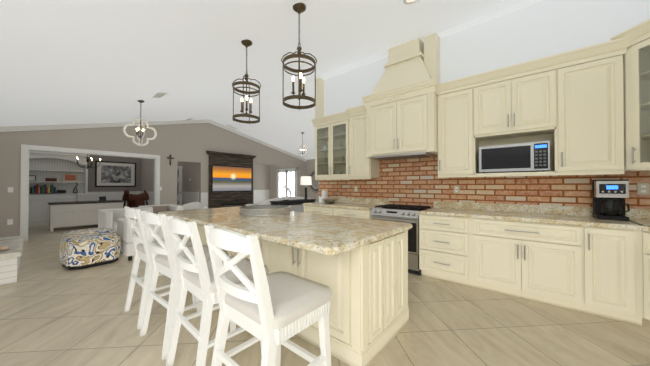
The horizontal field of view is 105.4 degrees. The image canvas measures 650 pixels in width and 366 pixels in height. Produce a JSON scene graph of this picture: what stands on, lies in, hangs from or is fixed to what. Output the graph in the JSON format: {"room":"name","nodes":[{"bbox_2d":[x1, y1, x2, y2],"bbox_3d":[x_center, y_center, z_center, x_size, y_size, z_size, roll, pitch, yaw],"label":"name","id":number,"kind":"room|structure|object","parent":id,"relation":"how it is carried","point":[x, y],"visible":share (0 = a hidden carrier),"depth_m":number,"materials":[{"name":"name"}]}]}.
{"room":"kitchen","nodes":[
{"label":"kitchen","id":0,"kind":"room"},
{"bbox_2d":[88,155,140,191],"bbox_3d":[-8.862,0.141,8.932,0.150,2.450,3.950,0,-1,40],"label":"wall","id":1,"kind":"structure","parent":0,"point":[91,171],"depth_m":9.53,"materials":[{"name":"grey paint"}]},
{"bbox_2d":[95,161,135,186],"bbox_3d":[-8.134,-0.337,9.650,0.036,0.980,1.240,0,-1,40],"label":"picture frame","id":2,"kind":"object","parent":1,"relation":"attached to","point":[114,174],"visible":0.95,"depth_m":9.61,"materials":[{"name":"black"}]},
{"bbox_2d":[141,158,153,191],"bbox_3d":[-6.287,0.144,9.243,3.320,2.450,0.150,0,-1,40],"label":"wall","id":3,"kind":"structure","parent":0,"point":[147,165],"depth_m":9.75,"materials":[{"name":"grey paint"}]},
{"bbox_2d":[0,123,305,237],"bbox_3d":[-4.430,-0.460,8.760,0.150,3.648,10.900,0,-1,40],"label":"wall","id":4,"kind":"structure","parent":0,"point":[193,142],"depth_m":7.74,"materials":[{"name":"beige paint"}]},
{"bbox_2d":[7,219,12,224],"bbox_3d":[-7.041,0.872,5.533,0.006,0.120,0.080,0,-1,40],"label":"switch plate","id":5,"kind":"object","parent":4,"relation":"attached to","point":[10,221],"depth_m":5.52,"materials":[{"name":"white plastic"}]},
{"bbox_2d":[0,119,306,240],"bbox_3d":[-3.482,-0.469,7.828,9.500,3.648,10.700,0,-1,40],"label":"trim","id":6,"kind":"structure","parent":4,"relation":"attached to","point":[191,197],"depth_m":6.94,"materials":[{"name":"white"}]},
{"bbox_2d":[206,151,256,207],"bbox_3d":[-3.405,0.116,9.420,0.550,2.510,2.000,0,-1,40],"label":"wall panel","id":7,"kind":"object","parent":4,"relation":"attached to","point":[218,199],"visible":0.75,"depth_m":9.38,"materials":[{"name":"brown wood"}]},
{"bbox_2d":[213,166,250,190],"bbox_3d":[-3.533,-0.158,9.531,0.002,0.920,1.600,0,-1,40],"label":"screen","id":8,"kind":"object","parent":7,"relation":"attached to","point":[225,178],"visible":1,"depth_m":9.47,"materials":[{"name":"multicoloured glass"}]},
{"bbox_2d":[177,161,182,190],"bbox_3d":[-5.897,0.147,9.496,0.150,2.450,0.720,0,-1,40],"label":"wall","id":9,"kind":"structure","parent":0,"point":[178,163],"depth_m":9.73,"materials":[{"name":"grey paint"}]},
{"bbox_2d":[177,166,181,205],"bbox_3d":[-5.804,0.356,9.429,0.075,2.030,0.660,0,-1,40],"label":"door frame","id":10,"kind":"structure","parent":9,"relation":"attached to","point":[179,185],"depth_m":9.63,"materials":[{"name":"white wood"}]},
{"bbox_2d":[183,162,198,191],"bbox_3d":[-5.718,0.151,9.941,3.350,2.450,0.150,0,-1,40],"label":"wall","id":11,"kind":"structure","parent":0,"point":[190,169],"depth_m":9.25,"materials":[{"name":"grey paint"}]},
{"bbox_2d":[254,164,268,189],"bbox_3d":[-4.080,0.183,13.040,0.150,2.450,3.000,0,-1,40],"label":"wall","id":12,"kind":"structure","parent":0,"point":[265,177],"depth_m":13.62,"materials":[{"name":"grey paint"}]},
{"bbox_2d":[0,0,543,159],"bbox_3d":[-0.324,-1.675,5.302,10.900,1.448,10.900,0,-1,40],"label":"ceiling","id":13,"kind":"structure","parent":0,"point":[83,61],"depth_m":3.31,"materials":[{"name":"white paint"}]},
{"bbox_2d":[123,100,156,145],"bbox_3d":[-3.759,-1.215,5.045,0.408,0.931,0.408,0,-1,-5],"label":"chandelier","id":14,"kind":"object","parent":13,"relation":"hanging from","point":[140,119],"visible":1,"depth_m":5.03,"materials":[{"name":"whitewashed wood"},{"name":"dark metal"}]},
{"bbox_2d":[152,92,166,97],"bbox_3d":[-3.230,-1.720,4.840,0.400,0.045,0.158,0,-1,40],"label":"ceiling vent","id":15,"kind":"object","parent":13,"relation":"in","point":[159,94],"visible":1,"depth_m":4.81,"materials":[{"name":"white"}]},
{"bbox_2d":[232,39,260,124],"bbox_3d":[-0.985,-1.273,3.107,0.330,1.000,0.330,0,-1,40],"label":"pendant light","id":16,"kind":"object","parent":13,"relation":"hanging from","point":[246,43],"visible":1,"depth_m":3.09,"materials":[{"name":"brown metal"}]},
{"bbox_2d":[281,3,316,109],"bbox_3d":[-0.259,-1.279,2.494,0.330,1.000,0.330,0,-1,40],"label":"pendant light","id":17,"kind":"object","parent":13,"relation":"hanging from","point":[298,8],"visible":1,"depth_m":2.48,"materials":[{"name":"brown metal"}]},
{"bbox_2d":[298,132,307,157],"bbox_3d":[-0.805,-1.353,8.913,0.354,0.928,0.354,0,-1,-5],"label":"chandelier","id":18,"kind":"object","parent":13,"relation":"hanging from","point":[302,145],"visible":0.98,"depth_m":8.86,"materials":[{"name":"silver metal"}]},
{"bbox_2d":[403,0,418,3],"bbox_3d":[0.954,-1.995,2.681,0.200,0.052,0.196,0,-1,40],"label":"recessed light","id":19,"kind":"object","parent":13,"relation":"in","point":[409,1],"visible":0.96,"depth_m":2.73,"materials":[{"name":"white"}]},
{"bbox_2d":[269,165,297,198],"bbox_3d":[-2.197,0.186,13.315,2.330,2.450,0.150,0,-1,40],"label":"wall","id":20,"kind":"structure","parent":0,"point":[272,168],"depth_m":13.74,"materials":[{"name":"grey paint"}]},
{"bbox_2d":[277,168,296,197],"bbox_3d":[-2.019,0.328,13.036,1.600,2.160,0.040,0,-1,40],"label":"window","id":21,"kind":"structure","parent":20,"relation":"attached to","point":[287,178],"depth_m":13.01,"materials":[{"name":"white glass"}]},
{"bbox_2d":[306,159,318,201],"bbox_3d":[3.113,0.020,9.352,10.900,2.700,0.150,0,-1,40],"label":"wall","id":22,"kind":"structure","parent":0,"point":[310,168],"depth_m":12.50,"materials":[{"name":"beige paint"}]},
{"bbox_2d":[309,170,318,193],"bbox_3d":[-0.421,-0.101,12.220,1.240,1.240,0.030,0,-1,40],"label":"sunburst mirror","id":23,"kind":"object","parent":22,"relation":"attached to","point":[314,186],"visible":0.44,"depth_m":12.31,"materials":[{"name":"silver metal"}]},
{"bbox_2d":[0,224,649,365],"bbox_3d":[-1.852,1.392,6.562,15.000,0.100,11.100,0,-1,40],"label":"floor","id":24,"kind":"structure","parent":0,"point":[54,311],"depth_m":2.19,"materials":[{"name":"tile"}]},
{"bbox_2d":[0,238,23,284],"bbox_3d":[-4.748,1.111,3.478,1.420,0.400,0.634,0,-1,40],"label":"hearth","id":25,"kind":"object","parent":24,"relation":"on","point":[10,262],"visible":1,"depth_m":3.24,"materials":[{"name":"white brick"}]},
{"bbox_2d":[0,246,8,250],"bbox_3d":[-4.381,0.878,3.300,0.290,0.060,0.213,0,-1,40],"label":"shells","id":26,"kind":"object","parent":25,"relation":"on","point":[2,248],"visible":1,"depth_m":3.31,"materials":[{"name":"beige"}]},
{"bbox_2d":[28,151,88,226],"bbox_3d":[-9.075,0.169,8.195,0.470,2.380,1.810,0,-1,40],"label":"built-in bookcase","id":27,"kind":"object","parent":24,"relation":"on","point":[57,177],"visible":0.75,"depth_m":8.25,"materials":[{"name":"white wood"}]},
{"bbox_2d":[48,200,123,231],"bbox_3d":[-7.315,0.960,7.616,0.760,0.785,1.610,0,-1,40],"label":"desk","id":28,"kind":"object","parent":24,"relation":"on","point":[71,213],"visible":0.67,"depth_m":7.19,"materials":[{"name":"grey wood"}]},
{"bbox_2d":[99,196,105,200],"bbox_3d":[-6.968,0.496,7.753,0.052,0.148,0.160,0,-1,40],"label":"photo","id":29,"kind":"object","parent":28,"relation":"on","point":[102,198],"visible":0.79,"depth_m":7.75,"materials":[{"name":"black"}]},
{"bbox_2d":[77,193,98,200],"bbox_3d":[-7.933,0.860,8.303,0.570,1.000,0.540,0,-1,40],"label":"desk chair","id":30,"kind":"object","parent":24,"relation":"on","point":[89,197],"visible":0.29,"depth_m":8.42,"materials":[{"name":"fabric"}]},
{"bbox_2d":[62,228,115,238],"bbox_3d":[-4.331,1.096,4.562,0.656,0.452,0.656,0,-1,32],"label":"ottoman","id":31,"kind":"object","parent":24,"relation":"on","point":[83,231],"visible":0.31,"depth_m":4.43,"materials":[{"name":"fabric"}]},
{"bbox_2d":[59,232,120,269],"bbox_3d":[-3.850,1.091,4.077,0.656,0.452,0.656,0,-1,32],"label":"ottoman","id":32,"kind":"object","parent":24,"relation":"on","point":[79,252],"visible":1,"depth_m":3.86,"materials":[{"name":"multicoloured fabric"}]},
{"bbox_2d":[98,207,150,233],"bbox_3d":[-4.503,0.962,5.560,0.810,0.740,0.800,0,-1,40],"label":"armchair","id":33,"kind":"object","parent":24,"relation":"on","point":[107,218],"visible":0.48,"depth_m":5.30,"materials":[{"name":"white fabric"}]},
{"bbox_2d":[122,190,148,207],"bbox_3d":[-6.467,0.794,8.466,0.539,1.145,0.720,0,-1,20],"label":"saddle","id":34,"kind":"object","parent":24,"relation":"on","point":[135,200],"visible":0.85,"depth_m":8.36,"materials":[{"name":"brown leather"}]},
{"bbox_2d":[117,218,163,260],"bbox_3d":[-3.374,0.993,4.711,0.810,0.660,0.800,0,-1,40],"label":"armchair","id":35,"kind":"object","parent":24,"relation":"on","point":[124,234],"visible":0.27,"depth_m":4.26,"materials":[{"name":"white"}]},
{"bbox_2d":[138,204,181,212],"bbox_3d":[-4.367,0.972,6.558,0.810,0.740,0.800,0,-1,40],"label":"armchair","id":36,"kind":"object","parent":24,"relation":"on","point":[172,207],"visible":0.23,"depth_m":6.62,"materials":[{"name":"white fabric"}]},
{"bbox_2d":[150,206,168,213],"bbox_3d":[-4.470,0.750,6.647,0.160,0.260,0.460,0,-1,40],"label":"pillow","id":37,"kind":"object","parent":36,"relation":"on","point":[157,209],"visible":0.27,"depth_m":6.60,"materials":[{"name":"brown fabric"}]},
{"bbox_2d":[124,207,196,328],"bbox_3d":[-1.685,0.768,2.553,0.514,1.066,0.585,0,-1,40],"label":"stool","id":38,"kind":"object","parent":24,"relation":"on","point":[140,246],"visible":0.46,"depth_m":2.35,"materials":[{"name":"white wood"}]},
{"bbox_2d":[140,211,228,360],"bbox_3d":[-1.222,0.764,2.168,0.534,1.066,0.594,0,-1,40],"label":"stool","id":39,"kind":"object","parent":24,"relation":"on","point":[163,261],"visible":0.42,"depth_m":1.95,"materials":[{"name":"white wood"}]},
{"bbox_2d":[182,202,206,209],"bbox_3d":[-3.908,0.966,7.389,0.718,0.770,0.718,0,-1,40],"label":"barrel chair","id":40,"kind":"object","parent":24,"relation":"on","point":[193,205],"visible":0.17,"depth_m":7.59,"materials":[{"name":"fabric"}]},
{"bbox_2d":[166,216,268,365],"bbox_3d":[-0.766,0.761,1.780,0.524,1.066,0.590,0,-1,40],"label":"stool","id":41,"kind":"object","parent":24,"relation":"on","point":[196,277],"visible":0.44,"depth_m":1.58,"materials":[{"name":"white wood"}]},
{"bbox_2d":[204,225,332,365],"bbox_3d":[-0.310,0.757,1.391,0.514,1.066,0.585,0,-1,40],"label":"stool","id":42,"kind":"object","parent":24,"relation":"on","point":[273,311],"visible":1,"depth_m":1.26,"materials":[{"name":"white wood"}]},
{"bbox_2d":[245,196,310,211],"bbox_3d":[-1.563,0.914,8.745,0.960,0.900,2.300,0,-1,40],"label":"sofa","id":43,"kind":"object","parent":24,"relation":"on","point":[297,208],"visible":0.19,"depth_m":8.49,"materials":[{"name":"black"}]},
{"bbox_2d":[270,199,315,205],"bbox_3d":[-1.022,0.964,8.222,0.370,0.790,1.700,0,-1,40],"label":"console table","id":44,"kind":"object","parent":24,"relation":"on","point":[294,202],"visible":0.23,"depth_m":8.01,"materials":[{"name":"black wood"}]},
{"bbox_2d":[282,185,290,200],"bbox_3d":[-1.225,0.317,7.954,0.211,0.498,0.276,0,-1,40],"label":"sculpture","id":45,"kind":"object","parent":44,"relation":"on","point":[287,188],"visible":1,"depth_m":7.92,"materials":[{"name":"black"}]},
{"bbox_2d":[300,176,311,199],"bbox_3d":[-0.663,0.173,8.647,0.400,0.800,0.400,0,-1,40],"label":"table lamp","id":46,"kind":"object","parent":44,"relation":"on","point":[305,180],"visible":1,"depth_m":8.50,"materials":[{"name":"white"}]},
{"bbox_2d":[190,225,408,365],"bbox_3d":[-0.584,0.869,2.919,2.877,0.872,0.880,0,-1,40],"label":"kitchen island","id":47,"kind":"object","parent":24,"relation":"on","point":[367,284],"visible":0.46,"depth_m":1.87,"materials":[{"name":"beige wood"}]},
{"bbox_2d":[158,206,412,255],"bbox_3d":[-0.711,0.407,2.825,3.020,0.046,1.250,0,-1,40],"label":"island countertop","id":48,"kind":"structure","parent":47,"relation":"on","point":[328,235],"depth_m":2.09,"materials":[{"name":"stone"}]},
{"bbox_2d":[240,205,290,216],"bbox_3d":[-0.745,0.342,3.111,0.621,0.087,0.621,0,-1,40],"label":"tray","id":49,"kind":"object","parent":48,"relation":"on","point":[263,210],"visible":1,"depth_m":2.88,"materials":[{"name":"silver metal"}]},
{"bbox_2d":[304,206,331,214],"bbox_3d":[0.078,0.888,4.938,0.750,0.876,0.687,0,-1,40],"label":"base cabinet","id":50,"kind":"object","parent":24,"relation":"on","point":[307,209],"depth_m":4.66,"materials":[{"name":"beige wood"}]},
{"bbox_2d":[303,197,388,209],"bbox_3d":[0.354,0.372,4.707,1.518,0.148,0.698,0,-1,40],"label":"countertop","id":51,"kind":"structure","parent":50,"relation":"on","point":[346,203],"depth_m":4.64,"materials":[{"name":"stone"}]},
{"bbox_2d":[322,190,327,201],"bbox_3d":[-0.009,0.282,5.238,0.110,0.250,0.110,0,-1,40],"label":"speaker","id":52,"kind":"object","parent":51,"relation":"on","point":[324,193],"visible":0.79,"depth_m":5.20},
{"bbox_2d":[322,198,336,202],"bbox_3d":[0.092,0.359,4.969,0.340,0.090,0.340,0,-1,40],"label":"bowl","id":53,"kind":"object","parent":51,"relation":"on","point":[329,200],"visible":1,"depth_m":4.88,"materials":[{"name":"beige ceramic"}]},
{"bbox_2d":[332,208,370,218],"bbox_3d":[0.650,0.883,4.454,0.750,0.876,0.687,0,-1,40],"label":"base cabinet","id":54,"kind":"object","parent":24,"relation":"on","point":[366,214],"depth_m":4.18,"materials":[{"name":"beige wood"}]},
{"bbox_2d":[371,204,430,275],"bbox_3d":[1.215,0.843,3.942,0.755,0.945,0.711,0,-1,40],"label":"range","id":55,"kind":"object","parent":24,"relation":"on","point":[399,213],"visible":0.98,"depth_m":3.57,"materials":[{"name":"silver metal"}]},
{"bbox_2d":[419,214,471,286],"bbox_3d":[1.770,0.874,3.508,0.632,0.876,0.687,0,-1,40],"label":"base cabinet","id":56,"kind":"object","parent":24,"relation":"on","point":[445,242],"depth_m":3.23,"materials":[{"name":"beige wood"}]},
{"bbox_2d":[472,218,587,312],"bbox_3d":[2.380,0.868,2.993,0.965,0.876,0.687,0,-1,40],"label":"base cabinet","id":57,"kind":"object","parent":24,"relation":"on","point":[538,262],"depth_m":2.68,"materials":[{"name":"beige wood"}]},
{"bbox_2d":[419,201,634,229],"bbox_3d":[2.369,0.355,3.003,2.203,0.148,0.698,0,-1,40],"label":"countertop","id":58,"kind":"structure","parent":57,"relation":"on","point":[563,215],"depth_m":3.01,"materials":[{"name":"stone"}]},
{"bbox_2d":[592,179,629,220],"bbox_3d":[3.020,0.173,2.615,0.233,0.415,0.238,0,-1,40],"label":"coffee maker","id":59,"kind":"object","parent":58,"relation":"on","point":[609,197],"visible":1,"depth_m":2.55,"materials":[{"name":"black"}]},
{"bbox_2d":[584,226,639,324],"bbox_3d":[2.893,0.864,2.559,0.378,0.876,0.687,0,-1,40],"label":"base cabinet","id":60,"kind":"object","parent":24,"relation":"on","point":[601,272],"depth_m":2.30,"materials":[{"name":"beige wood"}]},
{"bbox_2d":[640,230,649,325],"bbox_3d":[3.220,0.858,1.965,0.907,0.876,1.178,0,-1,40],"label":"base cabinet","id":61,"kind":"object","parent":24,"relation":"on","point":[644,235],"depth_m":2.17,"materials":[{"name":"beige wood"}]},
{"bbox_2d":[625,208,649,231],"bbox_3d":[1.878,0.329,0.407,0.938,0.148,5.298,0,-1,40],"label":"countertop","id":62,"kind":"structure","parent":61,"relation":"on","point":[639,219],"depth_m":2.58,"materials":[{"name":"stone"}]},
{"bbox_2d":[319,0,649,208],"bbox_3d":[2.012,-0.509,3.872,5.500,3.647,0.150,0,-1,40],"label":"wall","id":63,"kind":"structure","parent":0,"point":[542,29],"depth_m":3.32,"materials":[{"name":"white paint"}]},
{"bbox_2d":[343,107,378,178],"bbox_3d":[0.705,-0.737,4.649,0.517,1.280,0.348,0,-1,40],"label":"upper cabinet","id":64,"kind":"object","parent":63,"relation":"attached to","point":[354,165],"depth_m":4.55,"materials":[{"name":"beige wood"}]},
{"bbox_2d":[363,79,438,158],"bbox_3d":[1.282,-0.933,4.051,1.100,0.980,0.518,0,-1,40],"label":"upper cabinet","id":65,"kind":"object","parent":63,"relation":"attached to","point":[404,124],"depth_m":3.80,"materials":[{"name":"beige wood"}]},
{"bbox_2d":[367,43,439,98],"bbox_3d":[1.296,-1.740,4.075,1.020,0.555,0.476,0,-1,40],"label":"range hood","id":66,"kind":"object","parent":63,"relation":"attached to","point":[421,64],"depth_m":3.90,"materials":[{"name":"beige wood"}]},
{"bbox_2d":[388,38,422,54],"bbox_3d":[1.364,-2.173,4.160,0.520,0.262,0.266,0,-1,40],"label":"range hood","id":67,"kind":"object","parent":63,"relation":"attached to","point":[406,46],"depth_m":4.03,"materials":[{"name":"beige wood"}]},
{"bbox_2d":[424,33,439,54],"bbox_3d":[1.696,-1.846,3.922,0.190,0.922,0.196,0,-1,40],"label":"upper cabinet","id":68,"kind":"object","parent":63,"relation":"attached to","point":[433,38],"depth_m":3.84,"materials":[{"name":"beige wood"}]},
{"bbox_2d":[435,75,478,177],"bbox_3d":[1.933,-0.768,3.611,0.460,1.320,0.348,0,-1,40],"label":"upper cabinet","id":69,"kind":"object","parent":63,"relation":"attached to","point":[458,155],"depth_m":3.45,"materials":[{"name":"beige wood"}]},
{"bbox_2d":[319,155,649,208],"bbox_3d":[1.893,0.165,3.860,5.315,1.300,0.011,0,-1,40],"label":"backsplash","id":70,"kind":"structure","parent":63,"relation":"attached to","point":[415,181],"depth_m":3.65,"materials":[{"name":"brick"}]},
{"bbox_2d":[454,186,459,193],"bbox_3d":[1.998,0.099,3.757,0.080,0.120,0.009,0,-1,40],"label":"electrical outlet","id":71,"kind":"object","parent":70,"relation":"attached to","point":[456,189],"visible":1,"depth_m":3.75,"materials":[{"name":"beige plastic"}]},
{"bbox_2d":[637,183,649,194],"bbox_3d":[3.358,0.062,2.608,0.080,0.120,0.009,0,-1,40],"label":"electrical outlet","id":72,"kind":"object","parent":70,"relation":"attached to","point":[643,188],"visible":1,"depth_m":2.60,"materials":[{"name":"beige plastic"}]},
{"bbox_2d":[475,55,554,138],"bbox_3d":[2.422,-1.032,3.200,0.820,0.800,0.348,0,-1,40],"label":"upper cabinet","id":73,"kind":"object","parent":63,"relation":"attached to","point":[511,102],"depth_m":3.04,"materials":[{"name":"beige wood"}]},
{"bbox_2d":[479,141,549,172],"bbox_3d":[2.409,-0.308,3.177,0.700,0.349,0.306,0,-1,40],"label":"microwave","id":74,"kind":"object","parent":73,"relation":"attached to","point":[528,157],"visible":0.96,"depth_m":3.04,"materials":[{"name":"silver metal"}]},
{"bbox_2d":[555,35,634,174],"bbox_3d":[2.934,-0.776,2.746,0.545,1.320,0.376,0,-1,40],"label":"upper cabinet","id":75,"kind":"object","parent":63,"relation":"attached to","point":[584,110],"depth_m":2.62,"materials":[{"name":"beige wood"}]},
{"bbox_2d":[619,27,649,170],"bbox_3d":[3.153,-0.804,2.487,0.225,1.370,0.262,0,-1,40],"label":"upper cabinet","id":76,"kind":"object","parent":63,"relation":"attached to","point":[638,166],"depth_m":2.37,"materials":[{"name":"beige wood"}]},
{"bbox_2d":[627,23,649,162],"bbox_3d":[3.034,-0.768,2.147,0.407,1.145,0.406,0,-1,40],"label":"upper cabinet","id":77,"kind":"object","parent":63,"relation":"attached to","point":[638,51],"depth_m":2.40,"materials":[{"name":"beige wood"}]},
{"bbox_3d":[-6.033,-1.112,10.122,4.050,0.080,10.900,0,-1,40],"label":"ceiling","id":78,"kind":"structure","parent":0,"visible":0},
{"bbox_2d":[76,156,100,168],"bbox_3d":[-7.819,-0.780,8.179,0.621,0.617,0.618,0,-1,40],"label":"chandelier","id":79,"kind":"object","parent":78,"relation":"hanging from","point":[87,160],"visible":1,"depth_m":8.16,"materials":[{"name":"black metal"}]}
]}

